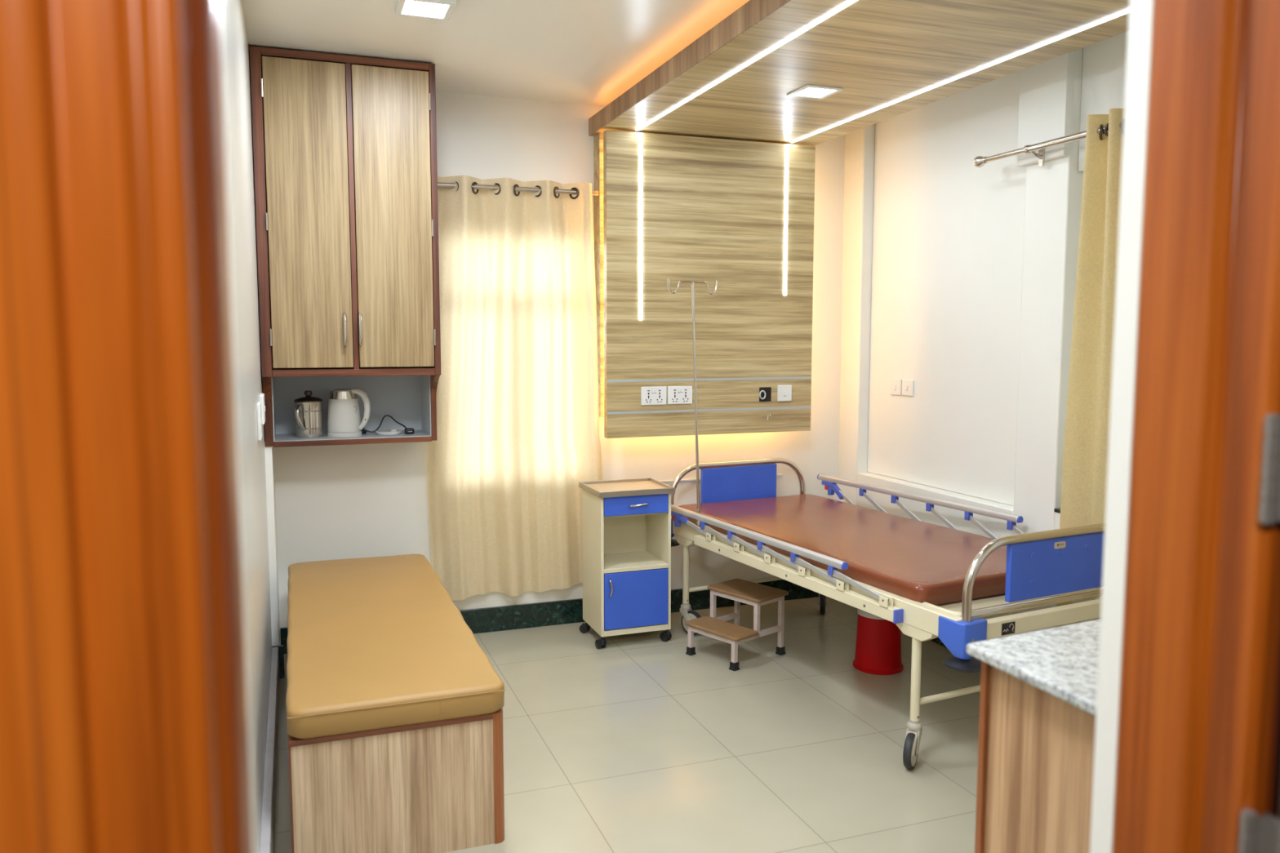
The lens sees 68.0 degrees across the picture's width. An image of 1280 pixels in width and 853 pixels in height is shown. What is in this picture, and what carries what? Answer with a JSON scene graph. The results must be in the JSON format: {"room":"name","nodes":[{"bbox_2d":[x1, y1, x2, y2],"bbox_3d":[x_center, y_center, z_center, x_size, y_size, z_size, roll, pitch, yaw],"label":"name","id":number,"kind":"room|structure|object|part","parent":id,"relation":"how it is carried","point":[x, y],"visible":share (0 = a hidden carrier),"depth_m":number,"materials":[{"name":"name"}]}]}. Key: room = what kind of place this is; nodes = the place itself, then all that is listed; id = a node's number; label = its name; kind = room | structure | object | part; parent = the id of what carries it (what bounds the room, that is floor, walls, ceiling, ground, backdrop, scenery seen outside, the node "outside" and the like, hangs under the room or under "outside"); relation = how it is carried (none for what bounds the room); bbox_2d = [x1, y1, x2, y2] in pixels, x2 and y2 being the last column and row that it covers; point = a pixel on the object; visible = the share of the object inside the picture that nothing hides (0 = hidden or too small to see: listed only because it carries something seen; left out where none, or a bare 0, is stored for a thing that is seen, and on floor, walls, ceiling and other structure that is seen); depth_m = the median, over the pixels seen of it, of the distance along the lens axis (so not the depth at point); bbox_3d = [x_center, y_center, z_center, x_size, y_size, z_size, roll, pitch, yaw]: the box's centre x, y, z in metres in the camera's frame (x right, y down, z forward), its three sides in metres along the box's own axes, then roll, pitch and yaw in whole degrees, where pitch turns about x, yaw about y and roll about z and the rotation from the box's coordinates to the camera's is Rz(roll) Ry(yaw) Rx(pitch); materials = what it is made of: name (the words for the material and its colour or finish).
{"room":"hospital room","nodes":[
{"label":"hospital room","id":0,"kind":"room"},
{"bbox_2d":[221,0,271,852],"bbox_3d":[-1.195,-0.080,2.618,0.200,2.670,4.110,-2,6,-20],"label":"wall","id":1,"kind":"structure","parent":0,"point":[236,50],"depth_m":2.80,"materials":[{"name":"paint"}]},
{"bbox_2d":[256,401,262,440],"bbox_3d":[-1.374,-0.021,3.429,0.015,0.130,0.140,-2,6,-20],"label":"switch plate","id":2,"kind":"object","parent":1,"relation":"attached to","point":[259,403],"visible":1,"depth_m":3.37,"materials":[{"name":"white plastic"}]},
{"bbox_2d":[258,393,265,424],"bbox_3d":[-1.475,-0.070,3.708,0.019,0.114,0.140,-2,6,-20],"label":"switch plate","id":3,"kind":"object","parent":1,"relation":"attached to","point":[261,397],"visible":0.84,"depth_m":3.65,"materials":[{"name":"white plastic"}]},
{"bbox_2d":[258,647,279,852],"bbox_3d":[-1.016,1.191,2.579,0.027,0.145,3.412,-2,6,-20],"label":"baseboard","id":4,"kind":"structure","parent":1,"relation":"attached to","point":[266,840],"depth_m":3.06,"materials":[{"name":"stone"}]},
{"bbox_2d":[264,440,279,646],"bbox_3d":[-1.666,0.502,4.301,0.029,0.905,0.340,-2,6,-20],"label":"trim","id":5,"kind":"structure","parent":1,"relation":"attached to","point":[268,451],"depth_m":4.15,"materials":[{"name":"paint"}]},
{"bbox_2d":[271,644,284,678],"bbox_3d":[-1.596,1.040,4.186,0.047,0.145,0.018,-2,6,-20],"label":"baseboard","id":6,"kind":"structure","parent":1,"relation":"attached to","point":[281,651],"depth_m":4.18,"materials":[{"name":"green stone"}]},
{"bbox_2d":[242,0,749,106],"bbox_3d":[0.437,-1.512,3.045,3.800,0.100,4.340,-2,6,-20],"label":"ceiling","id":7,"kind":"structure","parent":0,"point":[588,52],"depth_m":3.70,"materials":[{"name":"paint"}]},
{"bbox_2d":[394,0,456,21],"bbox_3d":[-0.756,-1.478,3.337,0.190,0.022,0.190,-2,6,-20],"label":"recessed light","id":8,"kind":"object","parent":7,"relation":"in","point":[442,10],"visible":1,"depth_m":3.33,"materials":[{"name":"white plastic"}]},
{"bbox_2d":[401,0,448,17],"bbox_3d":[-0.756,-1.478,3.337,0.145,0.018,0.145,-2,6,-20],"label":"diffuser","id":9,"kind":"object","parent":8,"relation":"attached to","point":[413,8],"depth_m":3.34,"materials":[{"name":"white plastic"}]},
{"bbox_2d":[588,0,1129,146],"bbox_3d":[0.936,-1.406,3.297,1.207,0.158,3.670,-2,6,-20],"label":"ceiling panel","id":10,"kind":"object","parent":7,"relation":"hanging from","point":[814,91],"depth_m":3.53,"materials":[{"name":"brown wood"}]},
{"bbox_2d":[794,87,835,97],"bbox_3d":[0.727,-1.390,3.943,0.130,0.002,0.130,-2,6,-20],"label":"diffuser","id":11,"kind":"object","parent":10,"relation":"attached to","point":[804,91],"depth_m":3.94,"materials":[{"name":"white plastic"}]},
{"bbox_3d":[0.936,-1.407,3.297,1.207,0.155,3.670,-2,6,-20],"label":"ceiling canopy","id":12,"kind":"part","parent":10,"relation":"part of","materials":[{"name":"brown wood"}]},
{"bbox_2d":[273,91,844,645],"bbox_3d":[-0.246,-0.308,5.035,3.800,2.670,0.200,-2,6,-20],"label":"wall","id":13,"kind":"structure","parent":0,"point":[334,502],"depth_m":4.73,"materials":[{"name":"paint"}]},
{"bbox_2d":[248,45,440,447],"bbox_3d":[-1.297,-0.742,4.211,0.734,1.636,0.543,-2,6,-20],"label":"upper cabinet","id":14,"kind":"object","parent":13,"relation":"attached to","point":[345,171],"visible":0.98,"depth_m":3.99,"materials":[{"name":"brown wood"}]},
{"bbox_3d":[-1.371,-0.871,3.930,0.320,1.254,0.020,-2,6,-20],"label":"door","id":15,"kind":"part","parent":14,"relation":"part of","materials":[{"name":"brown wood"}]},
{"bbox_2d":[293,390,323,438],"bbox_3d":[-1.488,-0.057,4.265,0.123,0.210,0.145,-2,6,-20],"label":"water jug","id":16,"kind":"object","parent":14,"relation":"in","point":[308,409],"visible":1,"depth_m":4.23,"materials":[{"name":"metal"}]},
{"bbox_3d":[-1.506,-0.039,4.202,0.033,0.118,0.044,1,6,13],"label":"handle","id":17,"kind":"part","parent":16,"relation":"part of","materials":[{"name":"metal"}]},
{"bbox_3d":[-1.492,-0.137,4.268,0.123,0.050,0.123,-2,6,-20],"label":"lid","id":18,"kind":"part","parent":16,"relation":"part of","materials":[{"name":"brown metal"}]},
{"bbox_3d":[-1.297,-1.543,4.159,0.666,0.030,0.500,-2,6,-20],"label":"rail","id":19,"kind":"part","parent":14,"relation":"part of","materials":[{"name":"brown wood"}]},
{"bbox_3d":[-1.241,-0.408,3.992,0.014,0.144,0.036,-2,6,-20],"label":"handle","id":20,"kind":"part","parent":14,"relation":"part of","materials":[{"name":"metal"}]},
{"bbox_2d":[327,387,370,437],"bbox_3d":[-1.334,-0.068,4.338,0.190,0.220,0.152,-2,6,-20],"label":"electric kettle","id":21,"kind":"object","parent":14,"relation":"in","point":[344,420],"visible":1,"depth_m":4.28,"materials":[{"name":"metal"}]},
{"bbox_3d":[-1.352,-0.167,4.322,0.114,0.008,0.114,-2,6,-20],"label":"lid","id":22,"kind":"part","parent":21,"relation":"part of","materials":[{"name":"silver metal"}]},
{"bbox_3d":[-1.268,-0.081,4.315,0.082,0.192,0.040,-2,6,-20],"label":"handle","id":23,"kind":"part","parent":21,"relation":"part of","materials":[{"name":"white plastic"}]},
{"bbox_2d":[273,435,431,447],"bbox_3d":[-1.327,0.052,4.379,0.674,0.024,0.348,-2,6,-20],"label":"niche shelf","id":24,"kind":"object","parent":14,"relation":"attached to","point":[278,441],"depth_m":4.22,"materials":[{"name":"brown wood"}]},
{"bbox_3d":[-1.297,-0.252,4.280,0.666,0.031,0.500,-2,6,-20],"label":"rail","id":25,"kind":"part","parent":14,"relation":"part of","materials":[{"name":"brown wood"}]},
{"bbox_3d":[-1.183,-0.410,4.013,0.014,0.144,0.036,-2,6,-20],"label":"handle","id":26,"kind":"part","parent":14,"relation":"part of","materials":[{"name":"metal"}]},
{"bbox_2d":[360,414,413,434],"bbox_3d":[-1.182,-0.010,4.434,0.260,0.086,0.076,0,5,-1],"label":"power cord","id":27,"kind":"object","parent":14,"relation":"in","point":[407,430],"visible":0.84,"depth_m":4.43,"materials":[{"name":"black plastic"}]},
{"bbox_2d":[375,429,402,435],"bbox_3d":[-1.162,0.025,4.388,0.120,0.024,0.120,-2,6,-20],"label":"dish","id":28,"kind":"object","parent":14,"relation":"in","point":[384,432],"visible":1,"depth_m":4.35,"materials":[{"name":"white ceramic"}]},
{"bbox_3d":[-1.049,-0.882,4.047,0.314,1.254,0.020,-2,6,-20],"label":"door","id":29,"kind":"part","parent":14,"relation":"part of","materials":[{"name":"brown wood"}]},
{"bbox_2d":[437,182,598,195],"bbox_3d":[-0.613,-1.146,4.653,0.823,0.070,0.115,-2,6,-20],"label":"curtain rod","id":30,"kind":"object","parent":13,"relation":"attached to","point":[442,184],"visible":0.65,"depth_m":4.61,"materials":[{"name":"metal"}]},
{"bbox_2d":[426,174,602,600],"bbox_3d":[-0.596,-0.171,4.722,0.920,2.067,0.129,-2,6,-20],"label":"curtain","id":31,"kind":"object","parent":30,"relation":"hanging from","point":[517,411],"visible":0.95,"depth_m":4.71,"materials":[{"name":"fabric"}]},
{"bbox_2d":[280,579,820,653],"bbox_3d":[-0.277,0.971,5.028,3.045,0.125,0.018,-2,6,-20],"label":"baseboard","id":32,"kind":"structure","parent":13,"relation":"attached to","point":[495,619],"depth_m":4.95,"materials":[{"name":"green stone"}]},
{"bbox_2d":[593,129,815,438],"bbox_3d":[0.345,-0.726,4.984,1.162,1.523,0.227,-2,6,-20],"label":"headboard panel","id":33,"kind":"object","parent":13,"relation":"attached to","point":[739,215],"visible":1,"depth_m":4.86,"materials":[{"name":"brown wood"}]},
{"bbox_2d":[640,386,666,405],"bbox_3d":[0.070,-0.156,4.817,0.139,0.094,0.013,-2,6,-20],"label":"socket plate","id":34,"kind":"object","parent":33,"relation":"attached to","point":[657,395],"visible":1,"depth_m":4.81,"materials":[{"name":"white plastic"}]},
{"bbox_2d":[667,386,692,404],"bbox_3d":[0.205,-0.161,4.866,0.136,0.093,0.013,-2,6,-20],"label":"socket plate","id":35,"kind":"object","parent":33,"relation":"attached to","point":[676,394],"visible":1,"depth_m":4.86,"materials":[{"name":"white plastic"}]},
{"bbox_2d":[777,385,791,401],"bbox_3d":[0.774,-0.178,5.073,0.084,0.087,0.013,-2,6,-20],"label":"switch plate","id":36,"kind":"object","parent":33,"relation":"attached to","point":[784,392],"visible":1,"depth_m":5.07,"materials":[{"name":"white plastic"}]},
{"bbox_2d":[658,474,782,482],"bbox_3d":[0.410,0.286,5.221,0.840,0.008,0.008,-2,6,-20],"label":"trim","id":37,"kind":"structure","parent":13,"relation":"attached to","point":[682,480],"depth_m":5.16,"materials":[{"name":"paint"}]},
{"bbox_2d":[273,595,981,852],"bbox_3d":[0.427,1.244,3.332,3.800,0.100,4.280,-2,6,-20],"label":"floor","id":38,"kind":"structure","parent":0,"point":[637,743],"depth_m":3.51,"materials":[{"name":"tile"}]},
{"bbox_2d":[288,707,504,852],"bbox_3d":[-0.993,0.970,3.562,0.598,0.401,1.827,-2,6,-20],"label":"storage bench","id":39,"kind":"object","parent":38,"relation":"on","point":[433,787],"visible":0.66,"depth_m":2.71,"materials":[{"name":"brown wood"}]},
{"bbox_3d":[-0.961,1.067,2.619,0.006,0.385,0.020,-2,6,-20],"label":"edge trim","id":40,"kind":"part","parent":39,"relation":"part of","materials":[{"name":"brown wood"}]},
{"bbox_3d":[-0.996,0.779,3.543,0.592,0.016,1.827,-2,6,-20],"label":"trim","id":41,"kind":"part","parent":39,"relation":"part of","materials":[{"name":"brown wood"}]},
{"bbox_2d":[285,554,506,738],"bbox_3d":[-0.987,0.723,3.527,0.608,0.094,1.834,-2,6,-20],"label":"bench cushion","id":42,"kind":"object","parent":39,"relation":"on","point":[376,642],"visible":1,"depth_m":3.05,"materials":[{"name":"leather"}]},
{"bbox_3d":[-0.423,1.039,2.827,0.034,0.401,0.045,-2,6,-20],"label":"corner post","id":43,"kind":"part","parent":39,"relation":"part of","materials":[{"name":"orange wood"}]},
{"bbox_2d":[578,477,675,648],"bbox_3d":[-0.075,0.673,4.739,0.399,0.773,0.360,-2,6,-20],"label":"bedside cabinet","id":44,"kind":"object","parent":38,"relation":"on","point":[626,523],"visible":1,"depth_m":4.64,"materials":[{"name":"beige metal"}]},
{"bbox_3d":[-0.141,0.777,4.545,0.014,0.092,0.026,-5,7,-42],"label":"handle","id":45,"kind":"part","parent":44,"relation":"part of","materials":[{"name":"metal"}]},
{"bbox_2d":[578,477,675,497],"bbox_3d":[-0.069,0.302,4.706,0.386,0.029,0.349,-2,6,-20],"label":"tray","id":46,"kind":"object","parent":44,"relation":"on","point":[648,487],"depth_m":4.67,"materials":[{"name":"laminate"}]},
{"bbox_3d":[-0.018,0.376,4.574,0.328,0.095,0.019,-2,6,-20],"label":"drawer","id":47,"kind":"part","parent":44,"relation":"part of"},
{"bbox_2d":[604,551,668,573],"bbox_3d":[-0.070,0.677,4.743,0.332,0.020,0.308,-2,6,-20],"label":"shelf","id":48,"kind":"object","parent":44,"relation":"attached to","point":[620,562],"depth_m":4.68,"materials":[{"name":"beige metal"}]},
{"bbox_3d":[-0.018,0.840,4.616,0.328,0.275,0.016,-2,6,-20],"label":"door","id":49,"kind":"part","parent":44,"relation":"part of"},
{"bbox_3d":[-0.004,0.378,4.557,0.098,0.017,0.024,-2,6,-20],"label":"handle","id":50,"kind":"part","parent":44,"relation":"part of","materials":[{"name":"metal"}]},
{"bbox_2d":[684,578,788,671],"bbox_3d":[0.458,0.931,4.499,0.374,0.304,0.340,-5,7,-41],"label":"step stool","id":51,"kind":"object","parent":38,"relation":"on","point":[739,590],"visible":1,"depth_m":4.47,"materials":[{"name":"paint"}]},
{"bbox_3d":[0.241,1.007,4.502,0.022,0.128,0.022,-5,7,-41],"label":"leg","id":52,"kind":"part","parent":51,"relation":"part of","materials":[{"name":"paint"}]},
{"bbox_3d":[0.334,0.964,4.392,0.022,0.022,0.258,-5,7,-41],"label":"cross rail","id":53,"kind":"part","parent":51,"relation":"part of","materials":[{"name":"paint"}]},
{"bbox_3d":[0.362,0.944,4.603,0.300,0.022,0.022,-5,7,-41],"label":"rail","id":54,"kind":"part","parent":51,"relation":"part of","materials":[{"name":"metal"}]},
{"bbox_3d":[0.447,0.807,4.478,0.022,0.022,0.258,-5,7,-41],"label":"cross rail","id":55,"kind":"part","parent":51,"relation":"part of","materials":[{"name":"metal"}]},
{"bbox_3d":[0.427,1.027,4.293,0.022,0.128,0.022,-5,7,-41],"label":"leg","id":56,"kind":"part","parent":51,"relation":"part of","materials":[{"name":"paint"}]},
{"bbox_3d":[0.482,0.913,4.707,0.022,0.276,0.022,-5,7,-41],"label":"leg","id":57,"kind":"part","parent":51,"relation":"part of","materials":[{"name":"paint"}]},
{"bbox_3d":[0.548,0.964,4.394,0.300,0.022,0.022,-5,7,-41],"label":"rail","id":58,"kind":"part","parent":51,"relation":"part of","materials":[{"name":"metal"}]},
{"bbox_3d":[0.604,0.812,4.430,0.150,0.022,0.022,-5,7,-41],"label":"rail","id":59,"kind":"part","parent":51,"relation":"part of","materials":[{"name":"metal"}]},
{"bbox_3d":[0.668,0.933,4.499,0.022,0.276,0.022,-5,7,-41],"label":"leg","id":60,"kind":"part","parent":51,"relation":"part of","materials":[{"name":"paint"}]},
{"bbox_2d":[853,608,903,675],"bbox_3d":[1.087,0.962,4.323,0.224,0.276,0.224,-2,6,-20],"label":"waste bin","id":61,"kind":"object","parent":38,"relation":"on","point":[878,640],"visible":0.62,"depth_m":4.24,"materials":[{"name":"red plastic"}]},
{"bbox_2d":[671,457,1105,769],"bbox_3d":[0.981,0.687,4.225,1.015,0.840,2.198,-3,6,-26],"label":"hospital bed","id":62,"kind":"object","parent":38,"relation":"on","point":[1043,568],"visible":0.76,"depth_m":3.37,"materials":[{"name":"beige metal"}]},
{"bbox_3d":[0.232,0.742,4.799,0.033,0.315,0.033,-3,6,-26],"label":"leg","id":63,"kind":"part","parent":62,"relation":"part of","materials":[{"name":"beige metal"}]},
{"bbox_2d":[667,278,717,527],"bbox_3d":[0.252,-0.066,4.576,0.270,1.274,0.026,-3,6,-26],"label":"stand","id":64,"kind":"object","parent":62,"relation":"on","point":[698,499],"visible":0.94,"depth_m":4.57,"materials":[{"name":"metal"}]},
{"bbox_2d":[696,520,700,527],"bbox_3d":[0.287,0.504,4.647,0.026,0.086,0.026,-3,6,-26],"label":"socket","id":65,"kind":"object","parent":64,"relation":"attached to","point":[698,522],"depth_m":4.63,"materials":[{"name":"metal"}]},
{"bbox_3d":[0.535,0.318,5.117,0.470,0.208,0.022,-3,6,-26],"label":"headboard","id":66,"kind":"part","parent":62,"relation":"part of","materials":[{"name":"blue plastic"}]},
{"bbox_3d":[0.535,0.352,5.121,0.867,0.340,0.031,-3,6,-26],"label":"bow rail","id":67,"kind":"part","parent":62,"relation":"part of","materials":[{"name":"metal"}]},
{"bbox_3d":[0.463,0.467,4.193,0.031,0.028,1.380,-3,6,-26],"label":"hand rail","id":68,"kind":"part","parent":62,"relation":"part of","materials":[{"name":"metal"}]},
{"bbox_3d":[0.592,0.607,3.965,0.038,0.046,1.415,-3,6,-26],"label":"rail mount","id":69,"kind":"part","parent":62,"relation":"part of","materials":[{"name":"beige metal"}]},
{"bbox_2d":[678,493,1006,605],"bbox_3d":[0.961,0.500,4.298,0.862,0.092,1.805,-3,6,-26],"label":"mattress","id":70,"kind":"object","parent":62,"relation":"on","point":[913,560],"visible":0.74,"depth_m":4.00,"materials":[{"name":"leather"}]},
{"bbox_3d":[0.967,0.880,3.325,0.033,0.315,0.033,-3,6,-26],"label":"leg","id":71,"kind":"part","parent":62,"relation":"part of","materials":[{"name":"beige metal"}]},
{"bbox_3d":[1.305,0.336,4.645,0.031,0.028,1.380,-3,6,-26],"label":"hand rail","id":72,"kind":"part","parent":62,"relation":"part of","materials":[{"name":"metal"}]},
{"bbox_3d":[1.235,0.677,3.181,0.060,0.040,0.003,-3,6,-26],"label":"emblem plate","id":73,"kind":"part","parent":62,"relation":"part of","materials":[{"name":"black plastic"}]},
{"bbox_3d":[0.991,0.542,4.216,0.814,0.025,1.964,-3,6,-26],"label":"deck frame","id":74,"kind":"part","parent":62,"relation":"part of","materials":[{"name":"beige metal"}]},
{"bbox_3d":[0.976,0.554,4.247,0.760,0.005,1.845,-3,6,-26],"label":"deck plate","id":75,"kind":"part","parent":62,"relation":"part of","materials":[{"name":"beige metal"}]},
{"bbox_3d":[1.446,0.524,3.292,0.867,0.340,0.031,-3,6,-26],"label":"bow rail","id":76,"kind":"part","parent":62,"relation":"part of","materials":[{"name":"metal"}]},
{"bbox_3d":[1.446,0.602,3.300,0.836,0.018,0.020,-3,6,-26],"label":"cross rail","id":77,"kind":"part","parent":62,"relation":"part of","materials":[{"name":"metal"}]},
{"bbox_3d":[1.446,0.484,3.288,0.470,0.196,0.022,-3,6,-26],"label":"footboard","id":78,"kind":"part","parent":62,"relation":"part of","materials":[{"name":"blue plastic"}]},
{"bbox_2d":[974,661,1096,852],"bbox_3d":[1.192,0.895,1.813,0.925,0.878,0.755,-2,6,-20],"label":"base cabinet","id":79,"kind":"object","parent":38,"relation":"on","point":[1036,748],"visible":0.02,"depth_m":1.76,"materials":[{"name":"brown wood"}]},
{"bbox_3d":[0.684,0.887,1.902,0.027,0.878,0.015,-3,6,-27],"label":"edge trim","id":80,"kind":"part","parent":79,"relation":"part of","materials":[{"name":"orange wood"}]},
{"bbox_2d":[965,619,1100,716],"bbox_3d":[1.185,0.448,1.766,0.980,0.022,0.752,-2,6,-20],"label":"countertop","id":81,"kind":"structure","parent":79,"relation":"on","point":[1062,662],"depth_m":1.78,"materials":[{"name":"stone"}]},
{"bbox_2d":[218,0,1279,852],"bbox_3d":[0.593,0.021,1.006,5.000,2.770,0.150,-2,6,-20],"label":"wall","id":82,"kind":"structure","parent":0,"point":[1140,21],"depth_m":1.04,"materials":[{"name":"paint"}]},
{"bbox_2d":[0,0,1279,852],"bbox_3d":[0.106,0.345,0.819,1.091,2.160,0.162,-2,6,-20],"label":"door frame","id":83,"kind":"structure","parent":82,"relation":"attached to","point":[124,728],"depth_m":0.59,"materials":[{"name":"brown wood"}]},
{"bbox_2d":[1237,413,1279,852],"bbox_3d":[0.770,0.417,0.532,0.065,2.050,0.884,-2,6,-20],"label":"door hinges","id":84,"kind":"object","parent":82,"relation":"in","point":[1257,833],"depth_m":0.90,"materials":[{"name":"silver metal"}]},
{"bbox_2d":[838,31,1128,639],"bbox_3d":[1.952,-0.188,3.763,0.350,2.670,4.110,-2,6,-20],"label":"wall","id":85,"kind":"structure","parent":0,"point":[959,276],"depth_m":4.52,"materials":[{"name":"paint"}]},
{"bbox_2d":[890,378,902,395],"bbox_3d":[1.361,-0.209,5.044,0.013,0.084,0.094,-2,6,-20],"label":"switch plate","id":86,"kind":"object","parent":85,"relation":"attached to","point":[895,384],"visible":1,"depth_m":5.04,"materials":[{"name":"white plastic"}]},
{"bbox_2d":[902,379,914,395],"bbox_3d":[1.396,-0.202,4.947,0.013,0.084,0.094,-2,6,-20],"label":"switch plate","id":87,"kind":"object","parent":85,"relation":"attached to","point":[908,385],"visible":1,"depth_m":4.94,"materials":[{"name":"white plastic"}]},
{"bbox_2d":[930,637,989,660],"bbox_3d":[1.681,1.060,4.086,0.018,0.125,3.102,-2,6,-20],"label":"baseboard","id":88,"kind":"structure","parent":85,"relation":"attached to","point":[937,640],"depth_m":4.65,"materials":[{"name":"green stone"}]},
{"bbox_2d":[1017,50,1075,166],"bbox_3d":[1.666,-1.319,3.902,0.038,0.445,0.265,-2,6,-20],"label":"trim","id":89,"kind":"structure","parent":85,"relation":"attached to","point":[1046,87],"depth_m":3.87,"materials":[{"name":"paint"}]},
{"bbox_2d":[973,121,1121,167],"bbox_3d":[1.770,-1.078,3.475,0.075,0.096,1.574,-2,6,-20],"label":"curtain rod","id":90,"kind":"object","parent":85,"relation":"attached to","point":[980,161],"visible":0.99,"depth_m":3.88,"materials":[{"name":"metal"}]},
{"bbox_2d":[1055,107,1124,627],"bbox_3d":[1.868,-0.065,3.303,0.116,2.150,1.029,-2,6,-20],"label":"curtain","id":91,"kind":"object","parent":90,"relation":"hanging from","point":[1086,433],"visible":0.22,"depth_m":3.64,"materials":[{"name":"fabric"}]},
{"bbox_2d":[1053,507,1060,513],"bbox_3d":[2.043,0.396,3.413,0.254,0.016,1.210,-2,6,-20],"label":"sill","id":92,"kind":"structure","parent":85,"relation":"attached to","point":[1055,510],"depth_m":3.92,"materials":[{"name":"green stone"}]}
]}

